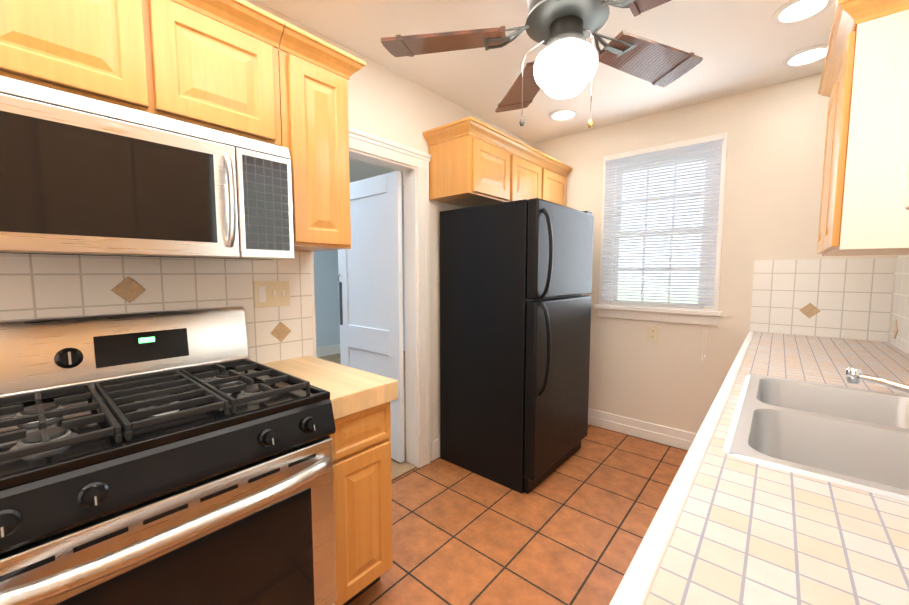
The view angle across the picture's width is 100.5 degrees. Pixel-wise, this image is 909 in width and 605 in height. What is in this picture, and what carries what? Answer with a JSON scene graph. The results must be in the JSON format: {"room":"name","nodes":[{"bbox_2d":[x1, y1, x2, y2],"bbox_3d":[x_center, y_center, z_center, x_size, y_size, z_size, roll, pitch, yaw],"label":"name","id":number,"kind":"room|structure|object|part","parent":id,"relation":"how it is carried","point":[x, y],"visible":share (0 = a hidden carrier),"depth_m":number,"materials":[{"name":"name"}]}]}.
{"room":"kitchen","nodes":[
{"label":"kitchen","id":0,"kind":"room"},
{"bbox_2d":[313,250,339,347],"bbox_3d":[-2.925,-0.318,4.819,0.100,2.460,5.000,4,6,40],"label":"wall","id":1,"kind":"structure","parent":0,"point":[326,287],"depth_m":5.87,"materials":[{"name":"paint"}]},
{"bbox_2d":[316,344,339,356],"bbox_3d":[-2.882,0.841,4.875,0.015,0.140,4.800,4,6,40],"label":"baseboard","id":2,"kind":"structure","parent":1,"relation":"attached to","point":[327,350],"depth_m":5.91,"materials":[{"name":"paint"}]},
{"bbox_2d":[245,0,532,455],"bbox_3d":[-0.885,-0.073,1.755,0.100,2.460,4.990,4,6,40],"label":"wall","id":3,"kind":"structure","parent":0,"point":[386,103],"depth_m":2.32,"materials":[{"name":"paint"}]},
{"bbox_2d":[0,0,159,115],"bbox_3d":[-1.133,-0.764,1.056,0.349,0.421,0.375,4,6,40],"label":"upper cabinet","id":4,"kind":"object","parent":3,"relation":"attached to","point":[102,50],"depth_m":0.99,"materials":[{"name":"brown wood"}]},
{"bbox_2d":[0,251,313,363],"bbox_3d":[-1.557,0.096,0.899,0.008,0.540,2.597,4,6,40],"label":"backsplash","id":5,"kind":"structure","parent":3,"relation":"attached to","point":[38,287],"depth_m":1.43,"materials":[{"name":"white tile"}]},
{"bbox_2d":[156,0,291,147],"bbox_3d":[-0.886,-0.787,1.344,0.349,0.421,0.385,4,6,40],"label":"upper cabinet","id":6,"kind":"object","parent":3,"relation":"attached to","point":[227,66],"depth_m":1.23,"materials":[{"name":"brown wood"}]},
{"bbox_2d":[0,75,293,260],"bbox_3d":[-0.963,-0.343,1.198,0.456,0.402,0.750,4,6,40],"label":"microwave","id":7,"kind":"object","parent":6,"relation":"attached to","point":[83,177],"visible":1,"depth_m":1.03,"materials":[{"name":"silver metal"}]},
{"bbox_3d":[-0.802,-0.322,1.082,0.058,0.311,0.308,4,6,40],"label":"handle","id":8,"kind":"part","parent":7,"relation":"part of","materials":[{"name":"silver metal"}]},
{"bbox_2d":[253,281,289,307],"bbox_3d":[-0.829,-0.039,1.724,0.012,0.118,0.159,4,6,40],"label":"light switch","id":9,"kind":"object","parent":3,"relation":"attached to","point":[271,293],"visible":1,"depth_m":1.72,"materials":[{"name":"plastic"}]},
{"bbox_2d":[284,21,355,250],"bbox_3d":[-0.664,-0.626,1.616,0.349,0.786,0.290,4,6,40],"label":"upper cabinet","id":10,"kind":"object","parent":3,"relation":"attached to","point":[319,72],"depth_m":1.50,"materials":[{"name":"brown wood"}]},
{"bbox_2d":[310,127,430,467],"bbox_3d":[-0.506,0.097,2.203,0.148,2.050,0.932,4,6,40],"label":"door frame","id":11,"kind":"structure","parent":3,"relation":"attached to","point":[412,164],"depth_m":2.44,"materials":[{"name":"paint"}]},
{"bbox_2d":[338,171,404,462],"bbox_3d":[-0.627,0.111,2.707,0.700,1.942,0.065,4,6,40],"label":"door","id":12,"kind":"structure","parent":3,"relation":"in","point":[370,277],"depth_m":2.62,"materials":[{"name":"paint"}]},
{"bbox_3d":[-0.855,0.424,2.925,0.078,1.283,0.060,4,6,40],"label":"handle","id":13,"kind":"part","parent":12,"relation":"part of","materials":[{"name":"metal"}]},
{"bbox_2d":[391,462,416,480],"bbox_3d":[-0.514,1.113,2.284,0.100,0.012,0.694,4,6,40],"label":"threshold","id":14,"kind":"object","parent":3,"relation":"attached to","point":[401,470],"depth_m":2.47,"materials":[{"name":"brown wood"}]},
{"bbox_2d":[430,438,439,460],"bbox_3d":[0.262,0.986,3.092,0.016,0.135,1.300,4,6,40],"label":"baseboard","id":15,"kind":"structure","parent":3,"relation":"attached to","point":[435,444],"depth_m":2.62,"materials":[{"name":"paint"}]},
{"bbox_2d":[427,116,514,206],"bbox_3d":[0.109,-0.880,2.500,0.349,0.410,0.440,4,6,40],"label":"upper cabinet","id":16,"kind":"object","parent":3,"relation":"attached to","point":[469,169],"depth_m":2.35,"materials":[{"name":"brown wood"}]},
{"bbox_2d":[515,140,546,200],"bbox_3d":[0.397,-0.907,2.835,0.349,0.410,0.445,4,6,40],"label":"upper cabinet","id":17,"kind":"object","parent":3,"relation":"attached to","point":[530,178],"depth_m":2.73,"materials":[{"name":"brown wood"}]},
{"bbox_2d":[547,156,570,205],"bbox_3d":[0.692,-0.934,3.177,0.349,0.410,0.460,4,6,40],"label":"upper cabinet","id":18,"kind":"object","parent":3,"relation":"attached to","point":[556,183],"depth_m":3.06,"materials":[{"name":"brown wood"}]},
{"bbox_2d":[402,200,404,350],"bbox_3d":[0.025,-0.374,5.514,3.430,2.460,0.100,4,6,40],"label":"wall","id":19,"kind":"structure","parent":0,"point":[402,200],"depth_m":6.18,"materials":[{"name":"paint"}]},
{"bbox_2d":[317,350,687,604],"bbox_3d":[-1.006,1.147,2.558,5.900,0.100,5.900,4,6,40],"label":"floor","id":20,"kind":"structure","parent":0,"point":[572,529],"depth_m":1.92,"materials":[{"name":"tile"}]},
{"bbox_2d":[0,306,336,604],"bbox_3d":[-0.865,0.632,1.133,0.792,1.154,0.764,4,6,40],"label":"range","id":21,"kind":"object","parent":20,"relation":"on","point":[176,457],"visible":1,"depth_m":0.99,"materials":[{"name":"silver metal"}]},
{"bbox_3d":[-0.636,0.770,0.943,0.016,0.580,0.635,4,6,40],"label":"glass","id":22,"kind":"part","parent":21,"relation":"part of","materials":[{"name":"black glass"}]},
{"bbox_2d":[0,363,329,490],"bbox_3d":[-0.882,0.303,1.121,0.627,0.023,0.764,4,6,40],"label":"cooktop","id":23,"kind":"object","parent":21,"relation":"in","point":[37,471],"depth_m":0.94,"materials":[{"name":"black metal"}]},
{"bbox_3d":[-0.602,0.517,0.898,0.100,0.053,0.717,4,6,40],"label":"handle","id":24,"kind":"part","parent":21,"relation":"part of","materials":[{"name":"silver metal"}]},
{"bbox_3d":[-0.641,0.384,0.920,0.052,0.112,0.760,4,6,40],"label":"panel","id":25,"kind":"part","parent":21,"relation":"part of","materials":[{"name":"black metal"}]},
{"bbox_3d":[-0.645,0.819,0.959,0.039,0.740,0.752,4,6,40],"label":"door","id":26,"kind":"part","parent":21,"relation":"part of","materials":[{"name":"silver metal"}]},
{"bbox_2d":[263,356,397,604],"bbox_3d":[-0.565,0.730,1.593,0.671,0.885,0.292,4,6,40],"label":"base cabinet","id":27,"kind":"object","parent":20,"relation":"on","point":[360,402],"visible":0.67,"depth_m":1.40,"materials":[{"name":"brown wood"}]},
{"bbox_2d":[440,198,593,493],"bbox_3d":[0.464,0.231,2.624,0.792,1.716,0.815,4,6,40],"label":"fridge","id":28,"kind":"object","parent":20,"relation":"on","point":[515,303],"visible":1,"depth_m":2.31,"materials":[{"name":"black metal"}]},
{"bbox_2d":[609,331,908,604],"bbox_3d":[0.624,0.725,0.520,0.619,1.066,4.786,4,6,40],"label":"countertop","id":29,"kind":"structure","parent":20,"relation":"on","point":[789,485],"depth_m":0.67,"materials":[{"name":"tile"}]},
{"bbox_2d":[723,374,908,502],"bbox_3d":[1.044,0.392,0.958,0.530,0.170,0.840,4,6,40],"label":"sink","id":30,"kind":"object","parent":29,"relation":"in","point":[847,438],"depth_m":1.00,"materials":[{"name":"white ceramic"}]},
{"bbox_2d":[845,367,908,392],"bbox_3d":[1.145,0.234,0.911,0.264,0.150,0.284,4,6,40],"label":"faucet","id":31,"kind":"object","parent":29,"relation":"on","point":[853,375],"depth_m":1.04,"materials":[{"name":"silver metal"}]},
{"bbox_2d":[257,0,856,199],"bbox_3d":[-1.006,-1.405,2.354,5.900,0.100,5.900,4,6,40],"label":"ceiling","id":32,"kind":"structure","parent":0,"point":[739,46],"depth_m":2.00,"materials":[{"name":"paint"}]},
{"bbox_2d":[381,0,702,127],"bbox_3d":[0.420,-0.945,1.346,1.299,0.655,1.327,4,6,40],"label":"ceiling fan","id":33,"kind":"object","parent":32,"relation":"hanging from","point":[563,64],"visible":1,"depth_m":1.39,"materials":[{"name":"wood"}]},
{"bbox_3d":[-0.037,-0.994,1.445,0.465,0.017,0.184,1,17,10],"label":"blade","id":34,"kind":"part","parent":33,"relation":"part of","materials":[{"name":"brown wood"}]},
{"bbox_3d":[0.186,-1.003,1.395,0.208,0.049,0.162,4,6,40],"label":"arm","id":35,"kind":"part","parent":33,"relation":"part of"},
{"bbox_3d":[0.338,-1.024,1.812,0.184,0.017,0.465,-13,6,-7],"label":"blade","id":36,"kind":"part","parent":33,"relation":"part of","materials":[{"name":"brown wood"}]},
{"bbox_3d":[0.404,-0.841,1.383,0.224,0.165,0.224,4,6,40],"label":"globe","id":37,"kind":"part","parent":33,"relation":"part of"},
{"bbox_3d":[0.404,-1.099,1.362,0.292,0.352,0.292,4,6,40],"label":"motor","id":38,"kind":"part","parent":33,"relation":"part of","materials":[{"name":"metal"}]},
{"bbox_3d":[0.605,-1.008,1.449,0.142,0.049,0.213,4,6,40],"label":"arm","id":39,"kind":"part","parent":33,"relation":"part of"},
{"bbox_3d":[0.538,-0.990,1.223,0.208,0.049,0.121,4,6,40],"label":"arm","id":40,"kind":"part","parent":33,"relation":"part of"},
{"bbox_3d":[0.718,-0.963,1.053,0.465,0.017,0.184,5,-5,45],"label":"blade","id":41,"kind":"part","parent":33,"relation":"part of","materials":[{"name":"brown wood"}]},
{"bbox_3d":[0.805,-1.004,1.570,0.465,0.017,0.184,-2,-7,-26],"label":"blade","id":42,"kind":"part","parent":33,"relation":"part of","materials":[{"name":"brown wood"}]},
{"bbox_2d":[549,108,577,120],"bbox_3d":[0.804,-1.385,2.793,0.210,0.010,0.210,4,6,40],"label":"recessed light","id":43,"kind":"object","parent":32,"relation":"in","point":[563,114],"visible":1,"depth_m":2.79,"materials":[{"name":"paint"}]},
{"bbox_2d":[771,0,834,24],"bbox_3d":[1.536,-1.294,1.668,0.210,0.010,0.210,4,6,40],"label":"recessed light","id":44,"kind":"object","parent":32,"relation":"in","point":[792,12],"visible":1,"depth_m":1.68,"materials":[{"name":"paint"}]},
{"bbox_2d":[782,44,827,66],"bbox_3d":[1.905,-1.324,2.036,0.210,0.010,0.210,4,6,40],"label":"recessed light","id":45,"kind":"object","parent":32,"relation":"in","point":[809,55],"visible":0.92,"depth_m":2.04,"materials":[{"name":"paint"}]},
{"bbox_2d":[533,73,897,433],"bbox_3d":[1.599,-0.160,2.842,2.250,2.460,0.100,4,6,40],"label":"wall","id":46,"kind":"structure","parent":0,"point":[774,166],"depth_m":2.59,"materials":[{"name":"paint"}]},
{"bbox_2d":[588,408,695,449],"bbox_3d":[1.320,0.986,3.093,1.620,0.135,0.022,4,6,40],"label":"baseboard","id":47,"kind":"structure","parent":46,"relation":"attached to","point":[674,437],"depth_m":2.95,"materials":[{"name":"paint"}]},
{"bbox_2d":[647,326,658,341],"bbox_3d":[1.510,0.239,2.878,0.080,0.120,0.010,4,6,40],"label":"electrical outlet","id":48,"kind":"object","parent":46,"relation":"attached to","point":[652,333],"visible":1,"depth_m":2.87,"materials":[{"name":"plastic"}]},
{"bbox_2d":[594,133,727,325],"bbox_3d":[1.525,-0.506,2.844,0.860,1.290,0.150,4,6,40],"label":"window","id":49,"kind":"structure","parent":46,"relation":"in","point":[669,315],"depth_m":2.79,"materials":[{"name":"paint"}]},
{"bbox_3d":[1.551,-0.517,2.873,0.636,1.108,0.058,4,6,40],"label":"window sash","id":50,"kind":"part","parent":49,"relation":"part of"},
{"bbox_2d":[601,134,723,361],"bbox_3d":[1.485,-0.365,2.809,0.770,1.535,0.037,4,6,40],"label":"window blinds","id":51,"kind":"object","parent":49,"relation":"attached to","point":[645,153],"visible":0.96,"depth_m":2.76,"materials":[{"name":"white plastic"}]},
{"bbox_2d":[750,258,895,341],"bbox_3d":[2.180,-0.027,2.280,0.606,0.464,0.008,4,6,40],"label":"backsplash","id":52,"kind":"structure","parent":46,"relation":"attached to","point":[850,298],"depth_m":2.25,"materials":[{"name":"white tile"}]},
{"bbox_3d":[0.898,0.050,0.230,0.100,2.460,4.990,4,6,40],"label":"wall","id":53,"kind":"structure","parent":0,"visible":0},
{"bbox_2d":[111,277,897,341],"bbox_3d":[0.428,0.061,1.491,2.236,0.331,3.481,4,6,40],"label":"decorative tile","id":54,"kind":"structure","parent":53,"relation":"attached to","point":[128,290],"depth_m":1.37,"materials":[{"name":"tile"}]},
{"bbox_2d":[818,56,832,231],"bbox_3d":[1.796,-0.610,1.579,0.349,0.810,0.360,4,6,40],"label":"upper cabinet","id":55,"kind":"object","parent":53,"relation":"attached to","point":[830,57],"depth_m":1.76,"materials":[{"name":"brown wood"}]},
{"bbox_2d":[817,0,908,255],"bbox_3d":[1.560,-0.589,1.305,0.349,0.810,0.364,4,6,40],"label":"upper cabinet","id":56,"kind":"object","parent":53,"relation":"attached to","point":[864,87],"depth_m":1.25,"materials":[{"name":"brown wood"}]},
{"bbox_2d":[885,0,908,231],"bbox_3d":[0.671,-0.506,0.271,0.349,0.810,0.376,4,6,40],"label":"upper cabinet","id":57,"kind":"object","parent":53,"relation":"attached to","point":[897,190],"depth_m":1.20,"materials":[{"name":"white wood"}]},
{"bbox_2d":[888,256,908,354],"bbox_3d":[0.857,0.134,0.272,0.008,0.464,4.786,4,6,40],"label":"backsplash","id":58,"kind":"structure","parent":53,"relation":"attached to","point":[900,307],"depth_m":1.93,"materials":[{"name":"white tile"}]},
{"label":"outside","id":59,"kind":"structure","parent":0,"visible":0},
{"bbox_2d":[618,161,704,302],"bbox_3d":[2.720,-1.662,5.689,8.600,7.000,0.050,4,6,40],"label":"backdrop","id":60,"kind":"structure","parent":59,"point":[661,245],"depth_m":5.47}
]}

